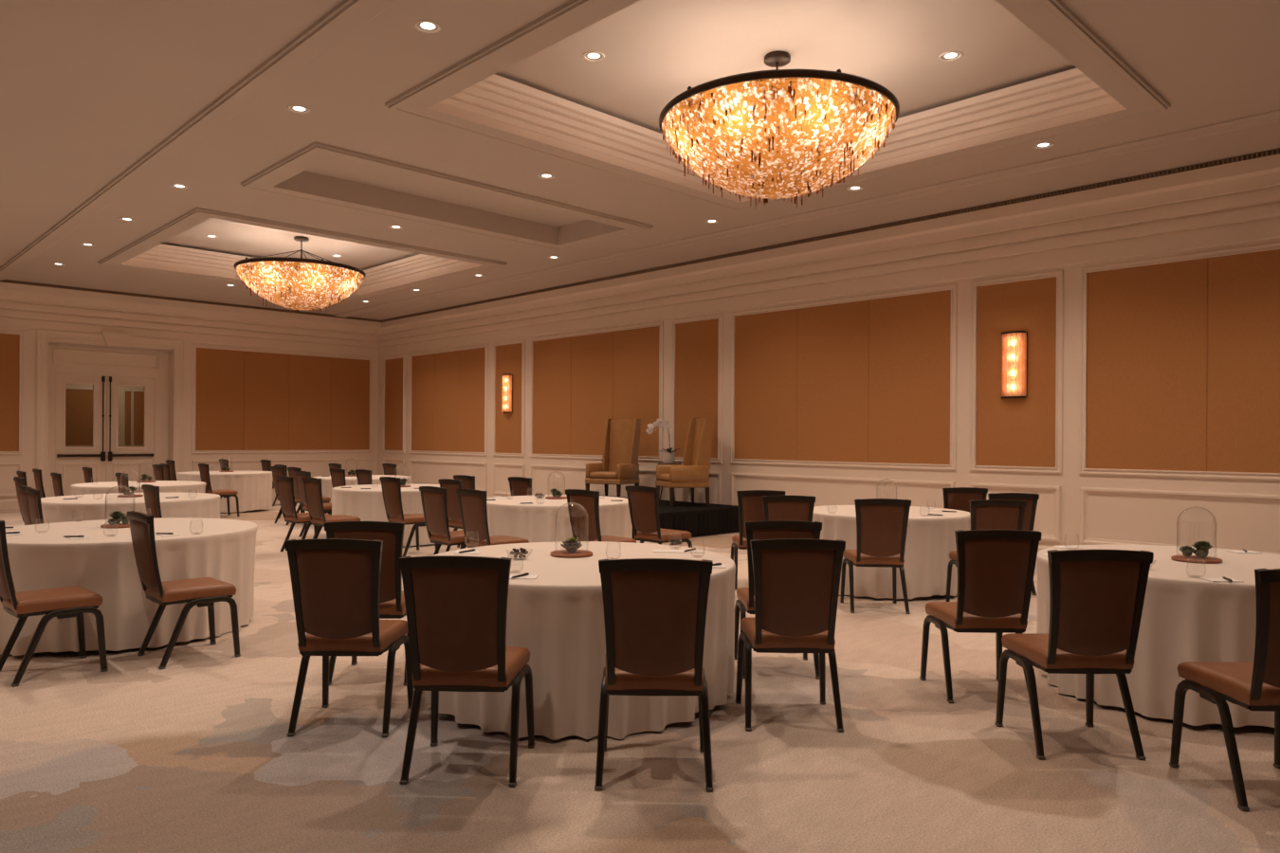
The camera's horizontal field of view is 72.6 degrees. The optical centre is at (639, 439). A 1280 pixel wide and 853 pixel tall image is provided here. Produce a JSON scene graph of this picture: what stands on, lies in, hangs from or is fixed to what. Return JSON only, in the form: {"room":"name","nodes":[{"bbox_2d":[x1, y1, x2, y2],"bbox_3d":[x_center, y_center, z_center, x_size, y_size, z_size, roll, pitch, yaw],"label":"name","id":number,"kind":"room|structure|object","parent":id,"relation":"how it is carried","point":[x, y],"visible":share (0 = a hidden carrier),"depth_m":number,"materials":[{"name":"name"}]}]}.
{"room":"event hall","nodes":[
{"label":"event hall","id":0,"kind":"room"},
{"bbox_2d":[61,373,152,446],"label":"window","id":1,"kind":"structure","parent":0,"point":[79,398],"depth_m":20.41,"materials":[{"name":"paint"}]},
{"bbox_2d":[48,342,170,353],"bbox_3d":[-12.147,-1.940,19.273,7.400,0.100,3.000,0,0,-44],"label":"trim","id":2,"kind":"structure","parent":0,"point":[49,343],"depth_m":18.20,"materials":[{"name":"paint"}]},
{"bbox_2d":[0,328,377,500],"bbox_3d":[-12.743,-1.044,16.429,16.776,4.800,0.236,0,0,-44],"label":"wall","id":3,"kind":"structure","parent":0,"point":[308,411],"depth_m":20.07,"materials":[{"name":"beige paint"}]},
{"bbox_2d":[35,329,183,497],"bbox_3d":[-11.022,-0.269,18.186,2.680,3.870,0.500,0,0,-44],"label":"door","id":4,"kind":"structure","parent":3,"relation":"in","point":[163,393],"depth_m":18.29,"materials":[{"name":"beige paint"}]},
{"bbox_2d":[0,490,275,510],"bbox_3d":[-12.691,1.266,16.363,16.776,0.180,0.022,0,0,-44],"label":"baseboard","id":5,"kind":"structure","parent":3,"relation":"attached to","point":[10,503],"depth_m":16.86,"materials":[{"name":"beige paint"}]},
{"bbox_2d":[0,497,1279,852],"bbox_3d":[-4.871,1.452,8.378,17.176,0.100,29.176,0,0,-44],"label":"floor","id":6,"kind":"structure","parent":0,"point":[195,754],"depth_m":3.84,"materials":[{"name":"carpet"}]},
{"bbox_2d":[13,476,25,523],"bbox_3d":[-6.948,0.912,10.179,0.563,0.953,0.486,0,0,-44],"label":"banquet chair","id":7,"kind":"object","parent":6,"relation":"on","point":[18,481],"visible":0.18,"depth_m":9.98,"materials":[{"name":"black metal"}]},
{"bbox_2d":[16,471,27,486],"bbox_3d":[-8.146,0.905,11.903,0.563,0.953,0.486,0,0,-44],"label":"banquet chair","id":8,"kind":"object","parent":6,"relation":"on","point":[21,474],"visible":0.15,"depth_m":11.60,"materials":[{"name":"black metal"}]},
{"bbox_2d":[17,485,32,525],"bbox_3d":[-5.693,0.919,8.488,0.563,0.953,0.486,0,0,-44],"label":"banquet chair","id":9,"kind":"object","parent":6,"relation":"on","point":[24,499],"visible":0.22,"depth_m":8.25,"materials":[{"name":"black metal"}]},
{"bbox_2d":[25,487,44,524],"bbox_3d":[-5.321,0.922,8.070,0.563,0.953,0.486,0,0,-44],"label":"banquet chair","id":10,"kind":"object","parent":6,"relation":"on","point":[33,495],"visible":0.18,"depth_m":7.80,"materials":[{"name":"black metal"}]},
{"bbox_2d":[32,468,45,498],"bbox_3d":[-8.504,0.903,12.728,0.563,0.953,0.486,0,0,-44],"label":"banquet chair","id":11,"kind":"object","parent":6,"relation":"on","point":[38,479],"visible":0.3,"depth_m":12.46,"materials":[{"name":"black metal"}]},
{"bbox_2d":[0,520,108,687],"bbox_3d":[-3.597,0.932,5.257,0.486,0.953,0.563,0,0,44],"label":"banquet chair","id":12,"kind":"object","parent":6,"relation":"on","point":[66,602],"visible":1,"depth_m":5.15,"materials":[{"name":"leather"}]},
{"bbox_2d":[50,472,63,496],"bbox_3d":[-7.340,0.910,11.396,0.563,0.953,0.486,0,0,-44],"label":"banquet chair","id":13,"kind":"object","parent":6,"relation":"on","point":[56,477],"visible":0.25,"depth_m":11.13,"materials":[{"name":"black metal"}]},
{"bbox_2d":[82,467,92,483],"bbox_3d":[-8.250,0.905,13.467,0.563,0.953,0.486,0,0,-44],"label":"banquet chair","id":14,"kind":"object","parent":6,"relation":"on","point":[87,471],"visible":0.2,"depth_m":13.20,"materials":[{"name":"black metal"}]},
{"bbox_2d":[115,473,128,493],"bbox_3d":[-6.545,0.915,11.483,0.563,0.953,0.486,0,0,-44],"label":"banquet chair","id":15,"kind":"object","parent":6,"relation":"on","point":[122,481],"visible":0.17,"depth_m":11.24,"materials":[{"name":"black metal"}]},
{"bbox_2d":[0,517,257,656],"bbox_3d":[-3.835,1.034,6.468,1.828,0.736,1.828,0,0,42],"label":"round table","id":16,"kind":"object","parent":6,"relation":"on","point":[104,565],"visible":0.75,"depth_m":5.78,"materials":[{"name":"beige fabric"}]},
{"bbox_2d":[100,485,135,528],"bbox_3d":[-3.932,0.498,6.596,0.250,0.333,0.250,0,0,-35],"label":"glass cloche","id":17,"kind":"object","parent":16,"relation":"on","point":[119,525],"visible":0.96,"depth_m":6.51,"materials":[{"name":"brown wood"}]},
{"bbox_2d":[107,511,128,525],"bbox_3d":[-3.930,0.595,6.592,0.170,0.101,0.154,0,0,-13],"label":"succulent","id":18,"kind":"object","parent":17,"relation":"on","point":[117,516],"visible":0.89,"depth_m":6.57,"materials":[{"name":"plant"}]},
{"bbox_2d":[40,493,220,523],"bbox_3d":[-5.710,1.023,9.783,1.808,0.736,1.808,0,0,19],"label":"round table","id":19,"kind":"object","parent":6,"relation":"on","point":[55,509],"visible":0.38,"depth_m":9.22,"materials":[{"name":"beige fabric"}]},
{"bbox_2d":[117,470,143,497],"bbox_3d":[-5.765,0.487,9.864,0.250,0.333,0.250,0,0,-15],"label":"glass cloche","id":20,"kind":"object","parent":19,"relation":"on","point":[118,496],"visible":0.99,"depth_m":9.80,"materials":[{"name":"brown wood"}]},
{"bbox_2d":[121,486,137,495],"bbox_3d":[-5.768,0.585,9.859,0.154,0.101,0.170,0,0,-41],"label":"succulent","id":21,"kind":"object","parent":20,"relation":"on","point":[129,491],"visible":0.98,"depth_m":9.85,"materials":[{"name":"plant"}]},
{"bbox_2d":[70,480,206,495],"bbox_3d":[-7.243,1.014,12.648,1.708,0.736,1.708,0,0,-20],"label":"round table","id":22,"kind":"object","parent":6,"relation":"on","point":[165,486],"visible":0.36,"depth_m":12.23,"materials":[{"name":"beige fabric"}]},
{"bbox_2d":[141,484,162,518],"bbox_3d":[-4.643,0.926,8.755,0.563,0.953,0.486,0,0,-44],"label":"banquet chair","id":23,"kind":"object","parent":6,"relation":"on","point":[151,493],"visible":0.29,"depth_m":8.50,"materials":[{"name":"black metal"}]},
{"bbox_2d":[152,464,164,480],"bbox_3d":[-7.951,0.906,14.867,0.563,0.953,0.486,0,0,-44],"label":"banquet chair","id":24,"kind":"object","parent":6,"relation":"on","point":[157,468],"visible":0.23,"depth_m":14.62,"materials":[{"name":"black metal"}]},
{"bbox_2d":[159,463,170,480],"bbox_3d":[-8.138,0.905,15.410,0.563,0.953,0.486,0,0,-44],"label":"banquet chair","id":25,"kind":"object","parent":6,"relation":"on","point":[166,467],"visible":0.15,"depth_m":15.13,"materials":[{"name":"black metal"}]},
{"bbox_2d":[165,459,176,480],"bbox_3d":[-9.204,0.899,17.585,0.563,0.953,0.486,0,0,-44],"label":"banquet chair","id":26,"kind":"object","parent":6,"relation":"on","point":[173,476],"visible":0.24,"depth_m":17.32,"materials":[{"name":"black metal"}]},
{"bbox_2d":[126,511,240,669],"bbox_3d":[-2.961,0.935,5.644,0.563,0.953,0.486,0,0,-44],"label":"banquet chair","id":27,"kind":"object","parent":6,"relation":"on","point":[203,592],"visible":1,"depth_m":5.50,"materials":[{"name":"black metal"}]},
{"bbox_2d":[198,463,238,516],"bbox_3d":[-7.494,0.909,15.496,0.563,0.953,0.486,0,0,-44],"label":"banquet chair","id":28,"kind":"object","parent":6,"relation":"on","point":[204,469],"visible":0.73,"depth_m":15.36,"materials":[{"name":"black metal"}]},
{"bbox_2d":[219,458,228,471],"bbox_3d":[-8.614,0.903,18.583,0.563,0.953,0.486,0,0,-44],"label":"banquet chair","id":29,"kind":"object","parent":6,"relation":"on","point":[223,462],"visible":0.18,"depth_m":18.37,"materials":[{"name":"black metal"}]},
{"bbox_2d":[176,470,272,512],"bbox_3d":[-8.012,1.010,16.864,1.688,0.736,1.688,0,0,-22],"label":"round table","id":30,"kind":"object","parent":6,"relation":"on","point":[254,488],"visible":0.64,"depth_m":16.33,"materials":[{"name":"beige fabric"}]},
{"bbox_2d":[260,459,276,506],"bbox_3d":[-7.578,0.909,18.240,0.563,0.953,0.486,0,0,-44],"label":"banquet chair","id":31,"kind":"object","parent":6,"relation":"on","point":[265,464],"visible":0.26,"depth_m":17.99,"materials":[{"name":"black metal"}]},
{"bbox_2d":[270,466,302,525],"bbox_3d":[-5.737,0.919,14.388,0.563,0.953,0.486,0,0,-44],"label":"banquet chair","id":32,"kind":"object","parent":6,"relation":"on","point":[276,470],"visible":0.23,"depth_m":14.27,"materials":[{"name":"black metal"}]},
{"bbox_2d":[274,475,330,551],"bbox_3d":[-4.162,0.928,10.808,0.563,0.953,0.486,0,0,-44],"label":"banquet chair","id":33,"kind":"object","parent":6,"relation":"on","point":[285,486],"visible":0.67,"depth_m":10.62,"materials":[{"name":"black metal"}]},
{"bbox_2d":[287,467,331,515],"bbox_3d":[-5.303,0.922,13.988,0.563,0.953,0.486,0,0,-44],"label":"banquet chair","id":34,"kind":"object","parent":6,"relation":"on","point":[291,470],"visible":0.37,"depth_m":13.85,"materials":[{"name":"black metal"}]},
{"bbox_2d":[294,471,331,538],"bbox_3d":[-4.567,0.926,12.436,0.563,0.953,0.486,0,0,-44],"label":"banquet chair","id":35,"kind":"object","parent":6,"relation":"on","point":[327,506],"visible":0.41,"depth_m":12.31,"materials":[{"name":"black metal"}]},
{"bbox_2d":[302,477,360,538],"bbox_3d":[-3.698,0.931,10.464,0.563,0.953,0.486,0,0,-44],"label":"banquet chair","id":36,"kind":"object","parent":6,"relation":"on","point":[313,493],"visible":0.66,"depth_m":10.29,"materials":[{"name":"black metal"}]},
{"bbox_2d":[329,468,346,488],"bbox_3d":[-4.439,0.927,13.463,0.563,0.953,0.486,0,0,-44],"label":"banquet chair","id":37,"kind":"object","parent":6,"relation":"on","point":[338,476],"visible":0.23,"depth_m":13.24,"materials":[{"name":"black metal"}]},
{"bbox_2d":[284,538,413,737],"bbox_3d":[-1.438,0.944,4.350,0.486,0.953,0.563,0,0,1],"label":"banquet chair","id":38,"kind":"object","parent":6,"relation":"on","point":[335,582],"visible":0.99,"depth_m":4.12,"materials":[{"name":"black metal"}]},
{"bbox_2d":[313,475,410,513],"bbox_3d":[-4.827,1.028,15.155,1.628,0.736,1.628,0,0,-31],"label":"round table","id":39,"kind":"object","parent":6,"relation":"on","point":[326,482],"visible":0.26,"depth_m":14.47,"materials":[{"name":"beige fabric"}]},
{"bbox_2d":[355,469,372,485],"bbox_3d":[-3.931,0.930,13.129,0.563,0.953,0.486,0,0,-44],"label":"banquet chair","id":40,"kind":"object","parent":6,"relation":"on","point":[363,476],"visible":0.16,"depth_m":12.91,"materials":[{"name":"black metal"}]},
{"bbox_2d":[324,521,408,685],"bbox_3d":[-1.569,0.943,5.220,0.486,0.953,0.563,0,0,1],"label":"banquet chair","id":41,"kind":"object","parent":6,"relation":"on","point":[392,597],"visible":0.33,"depth_m":4.97,"materials":[{"name":"black metal"}]},
{"bbox_2d":[382,463,396,475],"bbox_3d":[-4.446,0.927,16.250,0.563,0.953,0.486,0,0,-44],"label":"banquet chair","id":42,"kind":"object","parent":6,"relation":"on","point":[389,468],"visible":0.22,"depth_m":16.02,"materials":[{"name":"black metal"}]},
{"bbox_2d":[331,483,463,547],"bbox_3d":[-3.331,1.037,12.113,1.788,0.736,1.788,0,0,31],"label":"round table","id":43,"kind":"object","parent":6,"relation":"on","point":[366,504],"visible":0.3,"depth_m":11.33,"materials":[{"name":"beige fabric"}]},
{"bbox_2d":[379,476,438,556],"bbox_3d":[-2.848,0.936,10.723,0.563,0.953,0.486,0,0,-44],"label":"banquet chair","id":44,"kind":"object","parent":6,"relation":"on","point":[391,486],"visible":0.8,"depth_m":10.54,"materials":[{"name":"black metal"}]},
{"bbox_2d":[419,486,469,555],"bbox_3d":[-1.857,0.942,8.726,0.563,0.953,0.486,0,0,-44],"label":"banquet chair","id":45,"kind":"object","parent":6,"relation":"on","point":[433,498],"visible":0.67,"depth_m":8.54,"materials":[{"name":"black metal"}]},
{"bbox_2d":[438,478,462,551],"bbox_3d":[-2.012,0.941,10.241,0.563,0.953,0.486,0,0,-44],"label":"banquet chair","id":46,"kind":"object","parent":6,"relation":"on","point":[452,502],"visible":0.4,"depth_m":10.05,"materials":[{"name":"black metal"}]},
{"bbox_2d":[453,475,475,548],"bbox_3d":[-2.078,0.941,11.338,0.563,0.953,0.486,0,0,-44],"label":"banquet chair","id":47,"kind":"object","parent":6,"relation":"on","point":[468,482],"visible":0.1,"depth_m":11.09,"materials":[{"name":"black metal"}]},
{"bbox_2d":[398,555,534,786],"bbox_3d":[-0.739,0.948,3.777,0.486,0.953,0.563,0,0,3],"label":"banquet chair","id":48,"kind":"object","parent":6,"relation":"on","point":[456,606],"visible":1,"depth_m":3.55,"materials":[{"name":"leather"}]},
{"bbox_2d":[456,489,529,548],"bbox_3d":[-1.395,0.944,8.297,0.563,0.953,0.486,0,0,-44],"label":"banquet chair","id":49,"kind":"object","parent":6,"relation":"on","point":[472,502],"visible":0.59,"depth_m":8.12,"materials":[{"name":"black metal"}]},
{"bbox_2d":[507,476,531,496],"bbox_3d":[-1.300,0.945,10.886,0.563,0.953,0.486,0,0,-44],"label":"banquet chair","id":50,"kind":"object","parent":6,"relation":"on","point":[519,485],"visible":0.19,"depth_m":10.68,"materials":[{"name":"black metal"}]},
{"bbox_2d":[486,494,632,543],"bbox_3d":[-0.930,1.051,9.761,1.708,0.736,1.708,0,0,34],"label":"round table","id":51,"kind":"object","parent":6,"relation":"on","point":[536,522],"visible":0.5,"depth_m":9.07,"materials":[{"name":"beige fabric"}]},
{"bbox_2d":[545,471,566,499],"bbox_3d":[-0.958,0.515,9.975,0.250,0.333,0.250,0,0,15],"label":"glass cloche","id":52,"kind":"object","parent":51,"relation":"on","point":[548,498],"visible":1,"depth_m":9.90,"materials":[{"name":"brown wood"}]},
{"bbox_2d":[549,488,562,496],"bbox_3d":[-0.953,0.613,9.977,0.154,0.101,0.170,0,0,2],"label":"succulent","id":53,"kind":"object","parent":52,"relation":"on","point":[555,492],"visible":1,"depth_m":9.92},
{"bbox_2d":[421,541,735,739],"bbox_3d":[-0.350,1.054,4.968,1.778,0.736,1.778,0,0,-34],"label":"round table","id":54,"kind":"object","parent":6,"relation":"on","point":[557,615],"visible":0.45,"depth_m":4.15,"materials":[{"name":"beige fabric"}]},
{"bbox_2d":[509,575,538,579],"bbox_3d":[-0.584,0.682,4.305,0.150,0.004,0.105,0,0,1],"label":"notepad","id":55,"kind":"object","parent":54,"relation":"on","point":[510,576],"visible":0.57,"depth_m":4.27,"materials":[{"name":"white paper"}]},
{"bbox_2d":[549,498,592,558],"bbox_3d":[-0.402,0.519,5.138,0.250,0.333,0.250,0,0,-44],"label":"glass cloche","id":56,"kind":"object","parent":54,"relation":"on","point":[564,554],"visible":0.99,"depth_m":5.09,"materials":[{"name":"clear glass"}]},
{"bbox_2d":[560,537,582,552],"bbox_3d":[-0.399,0.626,5.138,0.147,0.093,0.142,0,0,-44],"label":"succulent","id":57,"kind":"object","parent":56,"relation":"in","point":[572,545],"visible":1,"depth_m":5.11,"materials":[{"name":"plant"}]},
{"bbox_2d":[653,549,677,552],"bbox_3d":[0.154,0.686,5.334,0.150,0.004,0.105,0,0,1],"label":"notepad","id":58,"kind":"object","parent":54,"relation":"on","point":[654,551],"visible":1,"depth_m":5.32,"materials":[{"name":"white paper"}]},
{"bbox_2d":[565,489,637,543],"bbox_3d":[-0.369,0.950,8.350,0.563,0.953,0.486,0,0,-44],"label":"banquet chair","id":59,"kind":"object","parent":6,"relation":"on","point":[581,524],"visible":0.48,"depth_m":8.17,"materials":[{"name":"black metal"}]},
{"bbox_2d":[594,558,713,791],"bbox_3d":[0.062,0.953,3.733,0.486,0.953,0.563,0,0,1],"label":"banquet chair","id":60,"kind":"object","parent":6,"relation":"on","point":[654,609],"visible":1,"depth_m":3.50,"materials":[{"name":"black metal"}]},
{"bbox_2d":[625,485,692,548],"bbox_3d":[0.196,0.954,9.030,0.563,0.953,0.486,0,0,-44],"label":"banquet chair","id":61,"kind":"object","parent":6,"relation":"on","point":[643,501],"visible":0.8,"depth_m":8.86,"materials":[{"name":"black metal"}]},
{"bbox_2d":[599,494,739,539],"bbox_3d":[-0.348,1.227,14.145,2.152,0.378,3.712,0,0,-44],"label":"stage platform","id":62,"kind":"object","parent":6,"relation":"on","point":[697,519],"visible":0.3,"depth_m":12.94,"materials":[{"name":"black"}]},
{"bbox_2d":[585,419,640,497],"bbox_3d":[-0.436,0.345,14.598,0.680,1.381,0.752,0,0,30],"label":"armchair","id":63,"kind":"object","parent":62,"relation":"on","point":[619,466],"visible":0.98,"depth_m":14.71,"materials":[{"name":"fabric"}]},
{"bbox_2d":[589,471,616,479],"bbox_3d":[-0.482,0.604,14.519,0.520,0.120,0.560,0,0,30],"label":"seat cushion","id":64,"kind":"object","parent":63,"relation":"on","point":[594,475],"depth_m":14.29,"materials":[{"name":"beige leather"}]},
{"bbox_2d":[657,463,681,502],"bbox_3d":[0.485,0.721,14.392,0.400,0.631,0.400,0,0,-44],"label":"side table","id":65,"kind":"object","parent":62,"relation":"on","point":[657,464],"visible":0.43,"depth_m":14.27,"materials":[{"name":"brown wood"}]},
{"bbox_2d":[646,418,680,463],"bbox_3d":[0.400,0.028,14.349,0.535,0.752,0.285,0,0,-22],"label":"potted orchid","id":66,"kind":"object","parent":65,"relation":"on","point":[669,456],"visible":0.99,"depth_m":14.34,"materials":[{"name":"plant"}]},
{"bbox_2d":[655,417,714,507],"bbox_3d":[0.707,0.351,13.713,0.752,1.381,0.680,0,0,-19],"label":"armchair","id":67,"kind":"object","parent":62,"relation":"on","point":[693,473],"visible":1,"depth_m":13.50,"materials":[{"name":"fabric"}]},
{"bbox_2d":[658,474,669,482],"bbox_3d":[0.620,0.611,13.683,0.560,0.120,0.520,0,0,-19],"label":"seat cushion","id":68,"kind":"object","parent":67,"relation":"on","point":[662,478],"depth_m":13.57,"materials":[{"name":"fabric"}]},
{"bbox_2d":[731,490,785,589],"bbox_3d":[1.143,0.959,8.486,0.486,0.953,0.563,0,0,1],"label":"banquet chair","id":69,"kind":"object","parent":6,"relation":"on","point":[750,502],"visible":0.37,"depth_m":8.24,"materials":[{"name":"black metal"}]},
{"bbox_2d":[734,520,822,679],"bbox_3d":[0.846,0.957,5.404,0.486,0.953,0.563,0,0,1],"label":"banquet chair","id":70,"kind":"object","parent":6,"relation":"on","point":[763,529],"visible":0.31,"depth_m":5.15,"materials":[{"name":"black metal"}]},
{"bbox_2d":[762,495,815,521],"bbox_3d":[1.277,0.960,7.735,0.486,0.953,0.563,0,0,1],"label":"banquet chair","id":71,"kind":"object","parent":6,"relation":"on","point":[800,508],"visible":0.2,"depth_m":7.47,"materials":[{"name":"black metal"}]},
{"bbox_2d":[735,538,845,732],"bbox_3d":[0.762,0.957,4.461,0.486,0.953,0.563,0,0,1],"label":"banquet chair","id":72,"kind":"object","parent":6,"relation":"on","point":[796,581],"visible":1,"depth_m":4.23,"materials":[{"name":"black metal"}]},
{"bbox_2d":[840,498,911,614],"bbox_3d":[1.993,0.964,7.383,0.486,0.953,0.563,0,0,3],"label":"banquet chair","id":73,"kind":"object","parent":6,"relation":"on","point":[881,523],"visible":1,"depth_m":7.15,"materials":[{"name":"black metal"}]},
{"bbox_2d":[812,505,970,599],"bbox_3d":[2.395,1.070,8.510,1.588,0.736,1.588,0,0,42],"label":"round table","id":74,"kind":"object","parent":6,"relation":"on","point":[929,541],"visible":0.38,"depth_m":7.82,"materials":[{"name":"beige fabric"}]},
{"bbox_2d":[942,487,987,512],"bbox_3d":[3.328,0.972,9.177,0.486,0.953,0.563,0,0,1],"label":"banquet chair","id":75,"kind":"object","parent":6,"relation":"on","point":[954,498],"visible":0.18,"depth_m":8.91,"materials":[{"name":"black metal"}]},
{"bbox_2d":[919,530,1041,703],"bbox_3d":[1.922,0.964,4.943,0.486,0.953,0.563,0,0,0],"label":"banquet chair","id":76,"kind":"object","parent":6,"relation":"on","point":[996,568],"visible":0.95,"depth_m":4.71,"materials":[{"name":"black metal"}]},
{"bbox_2d":[945,499,1026,614],"bbox_3d":[2.914,0.969,7.350,0.486,0.953,0.563,0,0,1],"label":"banquet chair","id":77,"kind":"object","parent":6,"relation":"on","point":[984,514],"visible":0.33,"depth_m":7.09,"materials":[{"name":"black metal"}]},
{"bbox_2d":[987,493,1039,595],"bbox_3d":[3.439,0.973,8.280,0.486,0.953,0.563,0,0,1],"label":"banquet chair","id":78,"kind":"object","parent":6,"relation":"on","point":[1031,499],"visible":0.14,"depth_m":8.02,"materials":[{"name":"black metal"}]},
{"bbox_2d":[994,549,1153,760],"bbox_3d":[2.032,0.964,4.109,0.486,0.953,0.563,0,0,0],"label":"banquet chair","id":79,"kind":"object","parent":6,"relation":"on","point":[1097,596],"visible":1,"depth_m":3.88,"materials":[{"name":"black metal"}]},
{"bbox_2d":[1036,544,1279,728],"bbox_3d":[3.193,1.075,5.023,1.668,0.736,1.668,0,0,42],"label":"round table","id":80,"kind":"object","parent":6,"relation":"on","point":[1186,617],"visible":0.48,"depth_m":4.42,"materials":[{"name":"beige fabric"}]},
{"bbox_2d":[1170,507,1222,564],"bbox_3d":[3.224,0.540,5.052,0.250,0.333,0.250,0,0,5],"label":"glass cloche","id":81,"kind":"object","parent":80,"relation":"on","point":[1208,559],"visible":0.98,"depth_m":5.00,"materials":[{"name":"clear glass"}]},
{"bbox_2d":[1178,540,1213,558],"bbox_3d":[3.222,0.637,5.057,0.170,0.101,0.154,0,0,1],"label":"succulent","id":82,"kind":"object","parent":81,"relation":"on","point":[1201,547],"visible":1,"depth_m":5.03,"materials":[{"name":"plant"}]},
{"bbox_2d":[1200,578,1244,582],"bbox_3d":[2.896,0.702,4.339,0.150,0.004,0.105,0,0,1],"label":"notepad","id":83,"kind":"object","parent":80,"relation":"on","point":[1208,579],"visible":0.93,"depth_m":4.31,"materials":[{"name":"white paper"}]},
{"bbox_2d":[1226,550,1262,553],"bbox_3d":[3.779,0.707,5.450,0.150,0.004,0.105,0,0,1],"label":"notepad","id":84,"kind":"object","parent":80,"relation":"on","point":[1236,552],"visible":1,"depth_m":5.43,"materials":[{"name":"white paper"}]},
{"bbox_2d":[1169,568,1279,811],"bbox_3d":[2.579,0.968,3.571,0.486,0.953,0.563,0,0,1],"label":"banquet chair","id":85,"kind":"object","parent":6,"relation":"on","point":[1255,685],"visible":1,"depth_m":3.44,"materials":[{"name":"black metal"}]},
{"bbox_2d":[0,0,1279,320],"bbox_3d":[-3.613,-2.951,6.926,16.706,0.001,25.176,0,0,-44],"label":"ceiling","id":86,"kind":"structure","parent":0,"point":[88,88],"depth_m":8.43,"materials":[{"name":"paint"}]},
{"bbox_2d":[0,0,402,280],"bbox_3d":[-3.243,-2.925,7.316,0.260,0.052,25.016,0,0,-44],"label":"trim","id":87,"kind":"structure","parent":86,"relation":"attached to","point":[348,17],"depth_m":7.65,"materials":[{"name":"paint"}]},
{"bbox_2d":[287,104,310,113],"bbox_3d":[-3.042,-2.973,7.782,0.196,0.068,0.196,0,0,-44],"label":"recessed light","id":88,"kind":"object","parent":86,"relation":"in","point":[297,108],"visible":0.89,"depth_m":7.78,"materials":[{"name":"beige"}]},
{"bbox_2d":[97,207,507,297],"bbox_3d":[-5.664,-3.140,14.591,4.830,0.465,4.930,0,0,-44],"label":"trim","id":89,"kind":"structure","parent":86,"relation":"attached to","point":[181,246],"depth_m":15.15,"materials":[{"name":"paint"}]},
{"bbox_2d":[234,236,365,314],"bbox_3d":[-5.667,-2.734,14.591,2.051,1.279,2.051,0,0,-29],"label":"chandelier","id":90,"kind":"object","parent":89,"relation":"hanging from","point":[295,283],"visible":1,"depth_m":13.99,"materials":[{"name":"brown metal"}]},
{"bbox_2d":[413,19,441,33],"bbox_3d":[-1.509,-2.964,6.203,0.196,0.068,0.196,0,0,-44],"label":"recessed light","id":91,"kind":"object","parent":86,"relation":"in","point":[428,26],"visible":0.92,"depth_m":6.20,"materials":[{"name":"beige"}]},
{"bbox_2d":[240,141,653,250],"bbox_3d":[-2.216,-3.025,11.012,4.750,0.275,1.990,0,0,-44],"label":"ceiling recess","id":92,"kind":"structure","parent":86,"relation":"attached to","point":[321,173],"depth_m":11.00,"materials":[{"name":"paint"}]},
{"bbox_2d":[384,0,1170,210],"bbox_3d":[1.186,-3.101,7.597,4.830,0.465,4.830,0,0,-44],"label":"ceiling recess","id":93,"kind":"structure","parent":86,"relation":"attached to","point":[1027,71],"depth_m":7.72,"materials":[{"name":"paint"}]},
{"bbox_2d":[582,51,604,61],"bbox_3d":[-0.404,-3.367,7.606,0.196,0.068,0.196,0,0,-44],"label":"recessed light","id":94,"kind":"object","parent":93,"relation":"attached to","point":[593,55],"visible":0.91,"depth_m":7.60,"materials":[{"name":"beige"}]},
{"bbox_2d":[658,51,899,209],"bbox_3d":[1.191,-2.694,7.590,2.051,1.279,2.051,0,0,40],"label":"chandelier","id":95,"kind":"object","parent":93,"relation":"hanging from","point":[775,134],"visible":1,"depth_m":6.98,"materials":[{"name":"brown metal"}]},
{"bbox_2d":[938,51,962,61],"bbox_3d":[2.693,-3.349,7.560,0.196,0.068,0.196,0,0,-44],"label":"recessed light","id":96,"kind":"object","parent":93,"relation":"attached to","point":[950,55],"visible":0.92,"depth_m":7.55,"materials":[{"name":"beige"}]},
{"bbox_2d":[334,109,1279,317],"bbox_3d":[1.543,-2.897,12.004,0.260,0.052,25.016,0,0,-44],"label":"trim","id":97,"kind":"structure","parent":86,"relation":"attached to","point":[1270,118],"depth_m":10.27,"materials":[{"name":"paint"}]},
{"bbox_2d":[1032,142,1054,148],"bbox_3d":[3.989,-2.932,8.621,0.196,0.068,0.196,0,0,-44],"label":"recessed light","id":98,"kind":"object","parent":86,"relation":"in","point":[1041,144],"visible":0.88,"depth_m":8.61,"materials":[{"name":"beige"}]},
{"bbox_2d":[377,237,1279,554],"bbox_3d":[2.313,-0.957,13.161,0.236,4.800,25.976,0,0,-44],"label":"wall","id":99,"kind":"structure","parent":0,"point":[1154,380],"depth_m":11.46,"materials":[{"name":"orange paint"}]},
{"bbox_2d":[501,373,512,413],"bbox_3d":[-2.784,-0.946,18.138,0.128,0.814,0.305,0,0,-44],"label":"wall sconce","id":100,"kind":"object","parent":99,"relation":"attached to","point":[507,378],"visible":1,"depth_m":18.06,"materials":[{"name":"glass"}]},
{"bbox_2d":[0,147,1279,356],"bbox_3d":[-3.729,-2.527,7.235,16.776,0.870,25.576,0,0,-44],"label":"trim","id":101,"kind":"structure","parent":99,"relation":"attached to","point":[1235,202],"depth_m":12.97,"materials":[{"name":"beige paint"}]},
{"bbox_2d":[513,147,1279,297],"bbox_3d":[2.862,-2.882,12.234,0.012,0.060,15.514,0,0,-44],"label":"air vent","id":102,"kind":"object","parent":99,"relation":"attached to","point":[1277,149],"visible":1,"depth_m":11.51,"materials":[{"name":"brown"}]},
{"bbox_2d":[1000,330,1027,399],"bbox_3d":[4.553,-0.904,10.648,0.128,0.814,0.305,0,0,-44],"label":"wall sconce","id":103,"kind":"object","parent":99,"relation":"attached to","point":[1014,343],"visible":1,"depth_m":10.58,"materials":[{"name":"orange glass"}]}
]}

